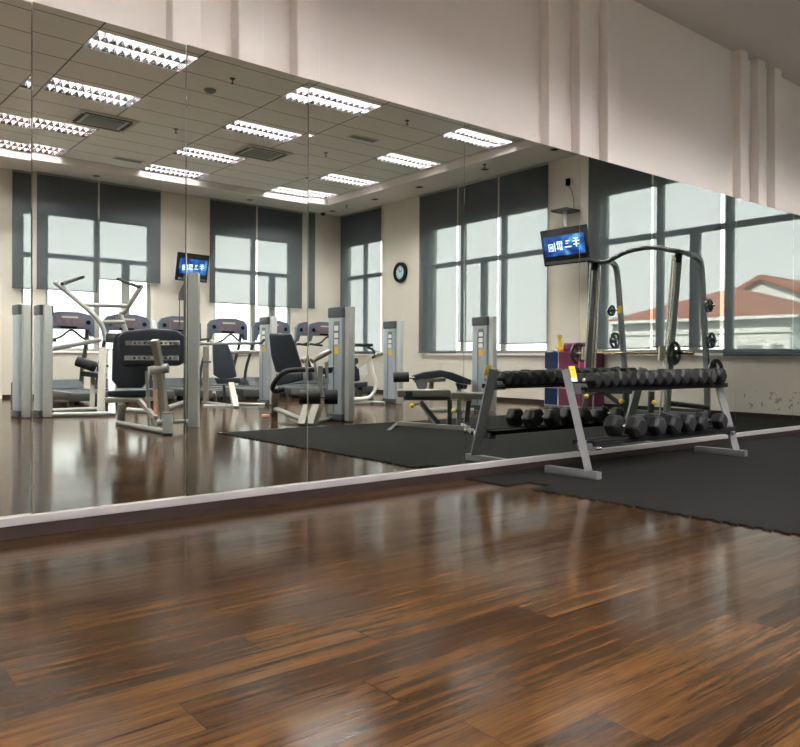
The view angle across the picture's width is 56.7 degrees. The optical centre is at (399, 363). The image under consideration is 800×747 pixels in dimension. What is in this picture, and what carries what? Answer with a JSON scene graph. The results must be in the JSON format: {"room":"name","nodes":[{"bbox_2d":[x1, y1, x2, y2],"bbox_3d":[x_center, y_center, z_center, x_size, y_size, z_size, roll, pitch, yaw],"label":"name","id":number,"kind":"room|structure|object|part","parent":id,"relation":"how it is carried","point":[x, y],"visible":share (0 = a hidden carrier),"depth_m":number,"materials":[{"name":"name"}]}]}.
{"room":"gym","nodes":[
{"label":"gym","id":0,"kind":"room"},
{"bbox_2d":[0,479,799,746],"bbox_3d":[4.713,0.975,0.499,15.600,0.250,13.700,0,0,-38],"label":"floor","id":1,"kind":"structure","parent":0,"point":[463,612],"depth_m":2.40,"materials":[{"name":"brown wood"}]},
{"bbox_2d":[465,434,799,536],"bbox_3d":[4.748,0.846,6.299,7.694,0.008,4.035,0,0,-38],"label":"rubber mat","id":2,"kind":"object","parent":1,"relation":"on","point":[760,489],"visible":1,"depth_m":5.27,"materials":[{"name":"black rubber"}]},
{"bbox_2d":[545,368,747,479],"bbox_3d":[2.147,0.437,6.265,2.263,0.809,0.490,0,0,-38],"label":"dumbbell rack","id":3,"kind":"object","parent":2,"relation":"on","point":[584,445],"visible":0.84,"depth_m":5.74,"materials":[{"name":"grey metal"}]},
{"bbox_2d":[568,366,577,381],"bbox_3d":[1.302,0.074,5.585,0.068,0.117,0.035,0,0,-38],"label":"tag","id":4,"kind":"object","parent":3,"relation":"hanging from","point":[572,370],"visible":1,"depth_m":5.58,"materials":[{"name":"yellow"}]},
{"bbox_3d":[1.324,0.417,5.556,0.093,0.770,0.301,0,0,-38],"label":"post","id":5,"kind":"part","parent":3,"relation":"part of","materials":[{"name":"grey metal"}]},
{"bbox_2d":[571,373,601,386],"bbox_3d":[1.413,0.123,5.662,0.116,0.104,0.250,0,0,-38],"label":"dumbbell","id":6,"kind":"object","parent":3,"relation":"on","point":[592,379],"visible":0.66,"depth_m":5.58,"materials":[{"name":"black rubber"}]},
{"bbox_2d":[582,373,610,386],"bbox_3d":[1.495,0.122,5.727,0.118,0.106,0.253,0,0,-38],"label":"dumbbell","id":7,"kind":"object","parent":3,"relation":"on","point":[605,377],"visible":0.41,"depth_m":5.63,"materials":[{"name":"black rubber"}]},
{"bbox_2d":[589,372,619,386],"bbox_3d":[1.581,0.121,5.796,0.121,0.108,0.256,0,0,-38],"label":"dumbbell","id":8,"kind":"object","parent":3,"relation":"on","point":[614,377],"visible":0.35,"depth_m":5.69,"materials":[{"name":"black rubber"}]},
{"bbox_2d":[599,372,627,386],"bbox_3d":[1.667,0.120,5.864,0.123,0.111,0.259,0,0,-38],"label":"dumbbell","id":9,"kind":"object","parent":3,"relation":"on","point":[623,377],"visible":0.41,"depth_m":5.76,"materials":[{"name":"black rubber"}]},
{"bbox_2d":[605,371,636,385],"bbox_3d":[1.757,0.115,5.936,0.134,0.120,0.262,0,0,-38],"label":"dumbbell","id":10,"kind":"object","parent":3,"relation":"on","point":[632,378],"visible":0.49,"depth_m":5.83,"materials":[{"name":"black rubber"}]},
{"bbox_2d":[603,415,647,437],"bbox_3d":[1.776,0.491,5.855,0.180,0.161,0.320,0,0,-38],"label":"dumbbell","id":11,"kind":"object","parent":3,"relation":"on","point":[614,425],"visible":1,"depth_m":5.78,"materials":[{"name":"black rubber"}]},
{"bbox_2d":[617,371,645,385],"bbox_3d":[1.847,0.117,6.007,0.128,0.115,0.265,0,0,-38],"label":"dumbbell","id":12,"kind":"object","parent":3,"relation":"on","point":[641,378],"visible":0.33,"depth_m":5.90,"materials":[{"name":"black rubber"}]},
{"bbox_2d":[625,415,666,435],"bbox_3d":[1.996,0.497,6.030,0.168,0.151,0.312,0,0,-38],"label":"dumbbell","id":13,"kind":"object","parent":3,"relation":"on","point":[657,425],"visible":0.64,"depth_m":5.91,"materials":[{"name":"black rubber"}]},
{"bbox_2d":[631,370,663,384],"bbox_3d":[2.039,0.112,6.160,0.141,0.127,0.271,0,0,-38],"label":"dumbbell","id":14,"kind":"object","parent":3,"relation":"on","point":[658,376],"visible":0.46,"depth_m":6.05,"materials":[{"name":"black rubber"}]},
{"bbox_2d":[642,371,653,385],"bbox_3d":[1.941,0.116,6.082,0.131,0.117,0.268,0,0,-38],"label":"dumbbell","id":15,"kind":"object","parent":3,"relation":"on","point":[649,375],"visible":0.34,"depth_m":5.97,"materials":[{"name":"black rubber"}]},
{"bbox_2d":[573,426,734,446],"bbox_3d":[2.183,0.591,6.195,2.080,0.038,0.195,0,0,-38],"label":"tray","id":16,"kind":"object","parent":3,"relation":"on","point":[729,430],"depth_m":5.89,"materials":[{"name":"black metal"}]},
{"bbox_2d":[581,383,727,392],"bbox_3d":[2.143,0.194,6.246,2.080,0.038,0.185,0,0,-38],"label":"shelf","id":17,"kind":"object","parent":3,"relation":"on","point":[584,388],"depth_m":6.04,"materials":[{"name":"black metal"}]},
{"bbox_2d":[643,370,671,384],"bbox_3d":[2.141,0.114,6.241,0.136,0.122,0.274,0,0,-38],"label":"dumbbell","id":18,"kind":"object","parent":3,"relation":"on","point":[667,375],"visible":0.3,"depth_m":6.13,"materials":[{"name":"black rubber"}]},
{"bbox_2d":[643,413,682,433],"bbox_3d":[2.179,0.495,6.176,0.172,0.154,0.304,0,0,-38],"label":"dumbbell","id":19,"kind":"object","parent":3,"relation":"on","point":[674,423],"visible":0.53,"depth_m":6.06,"materials":[{"name":"black rubber"}]},
{"bbox_2d":[657,369,689,384],"bbox_3d":[2.348,0.108,6.406,0.149,0.133,0.280,0,0,-38],"label":"dumbbell","id":20,"kind":"object","parent":3,"relation":"on","point":[685,376],"visible":0.38,"depth_m":6.29,"materials":[{"name":"black rubber"}]},
{"bbox_2d":[669,370,680,384],"bbox_3d":[2.242,0.113,6.322,0.138,0.124,0.277,0,0,-38],"label":"dumbbell","id":21,"kind":"object","parent":3,"relation":"on","point":[676,377],"visible":0.34,"depth_m":6.21,"materials":[{"name":"black rubber"}]},
{"bbox_2d":[659,413,696,431],"bbox_3d":[2.356,0.497,6.316,0.166,0.149,0.296,0,0,-38],"label":"dumbbell","id":22,"kind":"object","parent":3,"relation":"on","point":[689,422],"visible":0.52,"depth_m":6.20,"materials":[{"name":"black rubber"}]},
{"bbox_2d":[669,369,698,383],"bbox_3d":[2.458,0.111,6.493,0.143,0.129,0.283,0,0,-38],"label":"dumbbell","id":23,"kind":"object","parent":3,"relation":"on","point":[694,376],"visible":0.29,"depth_m":6.38,"materials":[{"name":"black rubber"}]},
{"bbox_2d":[679,414,708,430],"bbox_3d":[2.520,0.509,6.447,0.141,0.126,0.288,0,0,-38],"label":"dumbbell","id":24,"kind":"object","parent":3,"relation":"on","point":[702,423],"visible":0.42,"depth_m":6.33,"materials":[{"name":"black rubber"}]},
{"bbox_2d":[695,369,707,383],"bbox_3d":[2.571,0.110,6.583,0.146,0.131,0.286,0,0,-38],"label":"dumbbell","id":25,"kind":"object","parent":3,"relation":"on","point":[703,376],"visible":0.3,"depth_m":6.46,"materials":[{"name":"black rubber"}]},
{"bbox_2d":[694,412,727,428],"bbox_3d":[2.782,0.505,6.655,0.149,0.133,0.280,0,0,-38],"label":"dumbbell","id":26,"kind":"object","parent":3,"relation":"on","point":[719,420],"visible":0.77,"depth_m":6.56,"materials":[{"name":"black rubber"}]},
{"bbox_2d":[695,368,726,382],"bbox_3d":[2.822,0.107,6.782,0.151,0.135,0.292,0,0,-38],"label":"dumbbell","id":27,"kind":"object","parent":3,"relation":"on","point":[721,373],"visible":0.34,"depth_m":6.66,"materials":[{"name":"black rubber"}]},
{"bbox_2d":[705,369,716,383],"bbox_3d":[2.688,0.108,6.676,0.148,0.133,0.289,0,0,-38],"label":"dumbbell","id":28,"kind":"object","parent":3,"relation":"on","point":[712,375],"visible":0.3,"depth_m":6.56,"materials":[{"name":"black rubber"}]},
{"bbox_3d":[3.023,0.417,6.907,0.093,0.770,0.301,0,0,-38],"label":"post","id":29,"kind":"part","parent":3,"relation":"part of","materials":[{"name":"grey metal"}]},
{"bbox_2d":[24,0,799,214],"bbox_3d":[0.509,-1.800,5.786,15.500,5.300,0.190,0,0,-38],"label":"wall","id":30,"kind":"structure","parent":0,"point":[475,62],"depth_m":5.95,"materials":[{"name":"white paint"}]},
{"bbox_2d":[0,0,31,517],"bbox_3d":[-2.134,-0.517,3.426,0.795,2.545,0.014,0,0,-40],"label":"mirror panel","id":31,"kind":"object","parent":30,"relation":"attached to","point":[15,15],"visible":1,"depth_m":3.63,"materials":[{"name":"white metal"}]},
{"bbox_2d":[32,2,185,514],"bbox_3d":[-1.513,-0.517,3.920,0.791,2.545,0.015,0,0,-39],"label":"mirror panel","id":32,"kind":"object","parent":30,"relation":"attached to","point":[109,100],"visible":1,"depth_m":3.89,"materials":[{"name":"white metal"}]},
{"bbox_2d":[31,23,307,513],"bbox_3d":[0.595,-0.519,5.678,15.000,2.538,0.086,0,0,-38],"label":"trim","id":33,"kind":"structure","parent":30,"relation":"attached to","point":[31,23],"depth_m":3.69,"materials":[{"name":"grey metal"}]},
{"bbox_2d":[166,0,200,56],"bbox_3d":[-1.233,-2.590,4.225,0.170,1.800,0.105,0,0,-38],"label":"trim","id":34,"kind":"structure","parent":30,"relation":"attached to","point":[183,17],"depth_m":4.18,"materials":[{"name":"white paint"}]},
{"bbox_2d":[186,45,307,496],"bbox_3d":[-0.891,-0.517,4.415,0.796,2.545,0.015,0,0,-39],"label":"mirror panel","id":35,"kind":"object","parent":30,"relation":"attached to","point":[247,122],"visible":1,"depth_m":4.39,"materials":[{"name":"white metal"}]},
{"bbox_2d":[231,0,263,65],"bbox_3d":[-0.920,-2.590,4.474,0.170,1.800,0.105,0,0,-38],"label":"trim","id":36,"kind":"structure","parent":30,"relation":"attached to","point":[247,16],"depth_m":4.43,"materials":[{"name":"white paint"}]},
{"bbox_2d":[290,0,319,81],"bbox_3d":[-0.607,-2.590,4.723,0.170,1.800,0.105,0,0,-38],"label":"trim","id":37,"kind":"structure","parent":30,"relation":"attached to","point":[304,14],"depth_m":4.67,"materials":[{"name":"white paint"}]},
{"bbox_2d":[307,79,464,482],"bbox_3d":[-0.053,-0.517,5.081,1.343,2.545,0.012,0,0,-38],"label":"mirror panel","id":38,"kind":"object","parent":30,"relation":"attached to","point":[385,375],"visible":1,"depth_m":5.03,"materials":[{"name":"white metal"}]},
{"bbox_2d":[0,429,799,540],"bbox_3d":[0.607,0.819,5.663,15.000,0.063,0.124,0,0,-38],"label":"baseboard","id":39,"kind":"structure","parent":30,"relation":"attached to","point":[36,529],"depth_m":4.59,"materials":[{"name":"black"}]},
{"bbox_2d":[0,426,799,527],"bbox_3d":[0.609,0.766,5.661,15.000,0.041,0.130,0,0,-38],"label":"trim","id":40,"kind":"structure","parent":30,"relation":"attached to","point":[129,507],"depth_m":4.65,"materials":[{"name":"grey paint"}]},
{"bbox_2d":[463,122,579,464],"bbox_3d":[1.002,-0.517,5.920,1.351,2.545,0.012,0,0,-38],"label":"mirror panel","id":41,"kind":"object","parent":30,"relation":"attached to","point":[522,196],"visible":1,"depth_m":5.87,"materials":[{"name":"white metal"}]},
{"bbox_2d":[540,0,561,148],"bbox_3d":[1.264,-2.590,6.211,0.170,1.800,0.105,0,0,-38],"label":"trim","id":42,"kind":"structure","parent":30,"relation":"attached to","point":[550,10],"depth_m":6.17,"materials":[{"name":"white paint"}]},
{"bbox_2d":[571,0,591,157],"bbox_3d":[1.577,-2.590,6.460,0.170,1.800,0.105,0,0,-38],"label":"trim","id":43,"kind":"structure","parent":30,"relation":"attached to","point":[581,10],"depth_m":6.41,"materials":[{"name":"white paint"}]},
{"bbox_2d":[599,0,618,164],"bbox_3d":[1.890,-2.590,6.709,0.170,1.800,0.105,0,0,-38],"label":"trim","id":44,"kind":"structure","parent":30,"relation":"attached to","point":[608,9],"depth_m":6.66,"materials":[{"name":"white paint"}]},
{"bbox_2d":[579,154,667,450],"bbox_3d":[2.058,-0.517,6.761,1.347,2.545,0.012,0,0,-38],"label":"mirror panel","id":45,"kind":"object","parent":30,"relation":"attached to","point":[623,257],"visible":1,"depth_m":6.71,"materials":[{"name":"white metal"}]},
{"bbox_2d":[667,179,735,440],"bbox_3d":[3.103,-0.517,7.592,1.322,2.545,0.012,0,0,-38],"label":"mirror panel","id":46,"kind":"object","parent":30,"relation":"attached to","point":[701,293],"visible":0.8,"depth_m":7.56,"materials":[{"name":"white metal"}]},
{"bbox_2d":[732,49,747,200],"bbox_3d":[3.752,-2.590,8.190,0.170,1.800,0.105,0,0,-38],"label":"trim","id":47,"kind":"structure","parent":30,"relation":"attached to","point":[739,57],"depth_m":8.13,"materials":[{"name":"white paint"}]},
{"bbox_2d":[750,58,764,205],"bbox_3d":[4.066,-2.590,8.439,0.170,1.800,0.105,0,0,-38],"label":"trim","id":48,"kind":"structure","parent":30,"relation":"attached to","point":[757,66],"depth_m":8.39,"materials":[{"name":"white paint"}]},
{"bbox_2d":[735,198,792,432],"bbox_3d":[4.152,-0.517,8.426,1.356,2.545,0.012,0,0,-38],"label":"mirror panel","id":49,"kind":"object","parent":30,"relation":"attached to","point":[764,234],"visible":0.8,"depth_m":8.39,"materials":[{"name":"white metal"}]},
{"bbox_2d":[767,67,781,209],"bbox_3d":[4.379,-2.590,8.688,0.170,1.800,0.105,0,0,-38],"label":"trim","id":50,"kind":"structure","parent":30,"relation":"attached to","point":[774,75],"depth_m":8.64,"materials":[{"name":"white paint"}]},
{"bbox_2d":[792,214,799,426],"bbox_3d":[5.203,-0.517,9.261,1.326,2.545,0.012,0,0,-38],"label":"mirror panel","id":51,"kind":"object","parent":30,"relation":"attached to","point":[796,218],"visible":1,"depth_m":8.90,"materials":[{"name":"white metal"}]},
{"bbox_2d":[634,0,799,86],"bbox_3d":[1.100,-3.820,5.043,15.000,0.760,1.710,0,0,-38],"label":"ceiling","id":52,"kind":"structure","parent":0,"point":[768,30],"depth_m":7.52,"materials":[{"name":"white paint"}]}
]}

